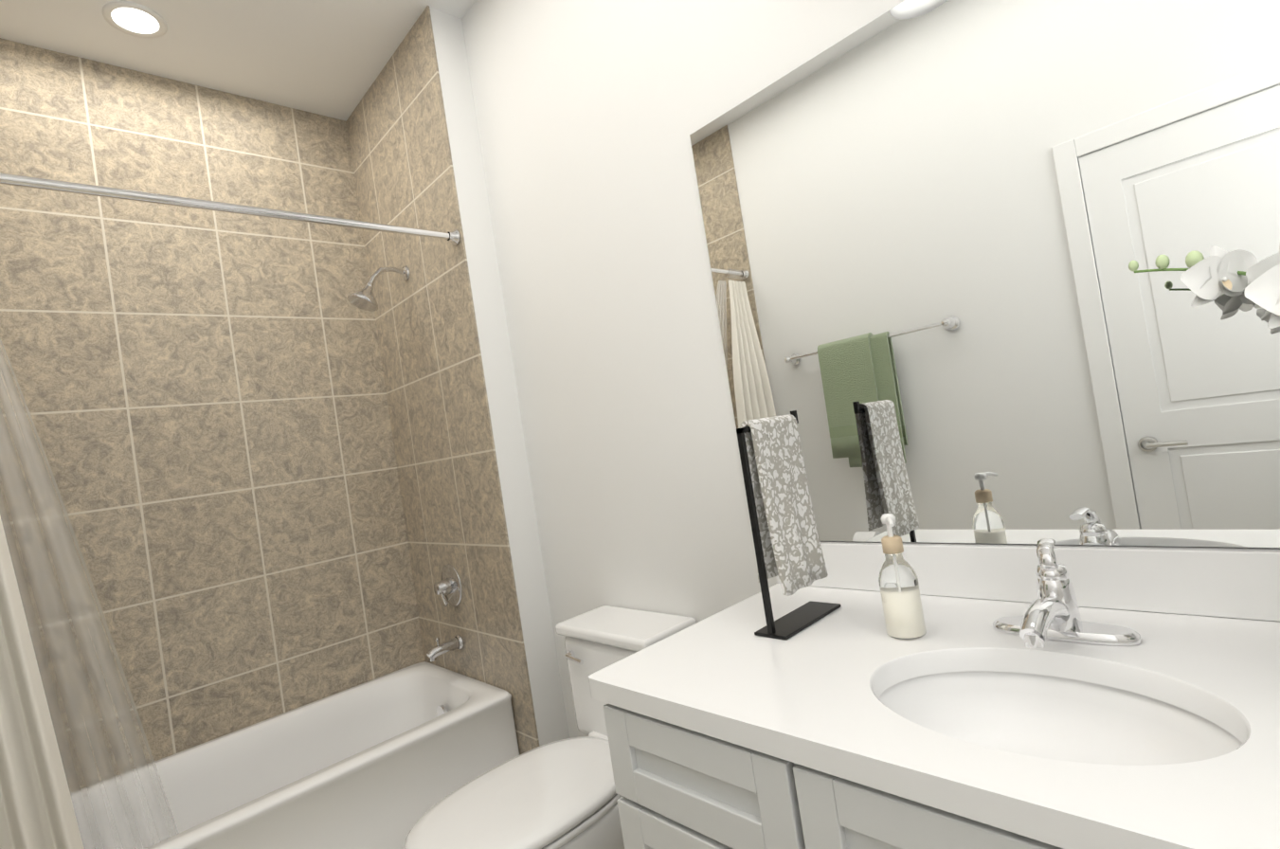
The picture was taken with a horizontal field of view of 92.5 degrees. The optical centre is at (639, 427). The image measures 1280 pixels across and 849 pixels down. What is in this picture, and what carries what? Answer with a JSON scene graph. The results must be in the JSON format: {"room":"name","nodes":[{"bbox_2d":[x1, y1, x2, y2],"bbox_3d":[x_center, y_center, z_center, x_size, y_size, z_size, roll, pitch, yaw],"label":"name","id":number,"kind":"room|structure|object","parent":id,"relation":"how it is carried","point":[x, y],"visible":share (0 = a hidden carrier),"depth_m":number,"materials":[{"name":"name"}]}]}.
{"room":"bathroom","nodes":[
{"label":"bathroom","id":0,"kind":"room"},
{"bbox_2d":[0,0,476,121],"bbox_3d":[-0.687,-1.588,1.192,2.010,0.120,3.550,-8,-2,-44],"label":"ceiling","id":1,"kind":"structure","parent":0,"point":[329,58],"depth_m":2.20,"materials":[{"name":"white paint"}]},
{"bbox_2d":[102,0,167,37],"bbox_3d":[-1.678,-1.353,2.039,0.170,0.007,0.170,-8,-2,-44],"label":"recessed light","id":2,"kind":"object","parent":1,"relation":"in","point":[134,19],"visible":1,"depth_m":2.03,"materials":[{"name":"white"}]},
{"bbox_2d":[429,6,569,746],"bbox_3d":[-0.689,-0.041,2.590,0.375,2.880,0.860,-8,-2,-44],"label":"wall","id":3,"kind":"structure","parent":0,"point":[513,463],"depth_m":2.19,"materials":[{"name":"white paint"}]},
{"bbox_2d":[346,5,539,755],"bbox_3d":[-0.826,-0.023,2.457,0.008,2.880,0.860,-8,-2,-44],"label":"wall tile","id":4,"kind":"structure","parent":3,"relation":"attached to","point":[442,438],"depth_m":2.38,"materials":[{"name":"beige tile"}]},
{"bbox_2d":[347,265,409,311],"bbox_3d":[-1.030,-0.554,2.415,0.240,0.192,0.114,-8,-2,-44],"label":"shower head","id":5,"kind":"object","parent":4,"relation":"attached to","point":[364,298],"visible":1,"depth_m":2.38},
{"bbox_2d":[426,633,463,661],"bbox_3d":[-0.776,0.861,2.421,0.139,0.080,0.060,-8,-2,-44],"label":"tub spout","id":6,"kind":"object","parent":4,"relation":"attached to","point":[441,648],"visible":1,"depth_m":2.41,"materials":[{"name":"silver metal"}]},
{"bbox_2d":[433,563,462,606],"bbox_3d":[-0.784,0.638,2.450,0.068,0.170,0.170,-8,-2,-44],"label":"tub valve","id":7,"kind":"object","parent":4,"relation":"attached to","point":[448,585],"visible":1,"depth_m":2.44,"materials":[{"name":"silver metal"}]},
{"bbox_2d":[461,0,1279,738],"bbox_3d":[0.464,-0.242,1.461,0.250,2.880,2.390,-8,-2,-44],"label":"wall","id":8,"kind":"structure","parent":0,"point":[592,116],"depth_m":1.79,"materials":[{"name":"white paint"}]},
{"bbox_2d":[689,0,1279,547],"bbox_3d":[0.650,-0.308,1.073,0.006,1.032,1.300,-8,-2,-44],"label":"mirror","id":9,"kind":"object","parent":8,"relation":"attached to","point":[932,231],"visible":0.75,"depth_m":1.07,"materials":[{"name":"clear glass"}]},
{"bbox_3d":[-0.230,1.376,1.132,2.010,0.120,3.550,-8,-2,-44],"label":"floor","id":10,"kind":"structure","parent":0,"visible":0},
{"bbox_2d":[70,661,519,848],"bbox_3d":[-1.198,1.269,1.954,1.465,0.420,0.750,-8,-2,-44],"label":"bathtub","id":11,"kind":"object","parent":10,"relation":"on","point":[387,761],"visible":0.83,"depth_m":2.04,"materials":[{"name":"white ceramic"}]},
{"bbox_2d":[404,605,696,848],"bbox_3d":[-0.197,0.947,1.567,0.771,0.735,0.400,-8,-2,-44],"label":"toilet","id":12,"kind":"object","parent":10,"relation":"on","point":[561,794],"visible":0.65,"depth_m":1.50,"materials":[{"name":"white ceramic"}]},
{"bbox_2d":[588,538,1279,848],"bbox_3d":[0.605,0.678,0.817,0.613,0.993,1.250,-8,-2,-44],"label":"bathroom vanity","id":13,"kind":"object","parent":10,"relation":"on","point":[1044,694],"visible":0.98,"depth_m":0.87,"materials":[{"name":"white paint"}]},
{"bbox_2d":[736,410,840,639],"bbox_3d":[0.277,0.173,1.188,0.200,0.403,0.070,-8,-2,-44],"label":"towel stand","id":14,"kind":"object","parent":13,"relation":"on","point":[787,548],"visible":1,"depth_m":1.16,"materials":[{"name":"grey fabric"}]},
{"bbox_2d":[878,513,926,640],"bbox_3d":[0.430,0.247,1.029,0.069,0.205,0.062,-8,-2,-44],"label":"soap dispenser","id":15,"kind":"object","parent":13,"relation":"on","point":[902,605],"visible":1,"depth_m":1.01,"materials":[{"name":"clear glass"}]},
{"bbox_2d":[991,538,1141,648],"bbox_3d":[0.600,0.250,0.905,0.204,0.143,0.190,-8,-2,-44],"label":"faucet","id":16,"kind":"object","parent":13,"relation":"on","point":[1053,620],"depth_m":0.91,"materials":[{"name":"silver metal"}]},
{"bbox_2d":[1128,244,1279,328],"bbox_3d":[0.794,0.020,0.618,0.395,0.526,0.424,-8,-2,-44],"label":"orchid","id":17,"kind":"object","parent":13,"relation":"on","point":[1217,273],"visible":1,"depth_m":0.70,"materials":[{"name":"white plant"}]},
{"bbox_3d":[-1.565,0.090,2.440,1.860,2.880,0.150,-8,-2,-44],"label":"wall","id":18,"kind":"structure","parent":0,"visible":0},
{"bbox_2d":[0,37,425,793],"bbox_3d":[-1.645,0.099,2.253,1.469,2.880,0.008,-8,-2,-44],"label":"wall tile","id":19,"kind":"structure","parent":18,"relation":"attached to","point":[203,394],"depth_m":2.26,"materials":[{"name":"beige tile"}]},
{"bbox_3d":[-1.124,-0.017,0.518,0.150,2.880,3.550,-8,-2,-44],"label":"wall","id":20,"kind":"structure","parent":0,"visible":0},
{"bbox_3d":[-1.882,0.119,1.435,0.008,2.880,0.860,-8,-2,-44],"label":"wall tile","id":21,"kind":"structure","parent":20,"relation":"attached to","visible":0},
{"bbox_2d":[0,172,459,848],"bbox_3d":[-1.081,0.349,1.706,1.465,1.973,0.433,-8,-2,-44],"label":"shower curtain","id":22,"kind":"object","parent":21,"relation":"attached to","point":[36,807],"visible":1,"depth_m":1.36,"materials":[{"name":"white fabric"}]}
]}

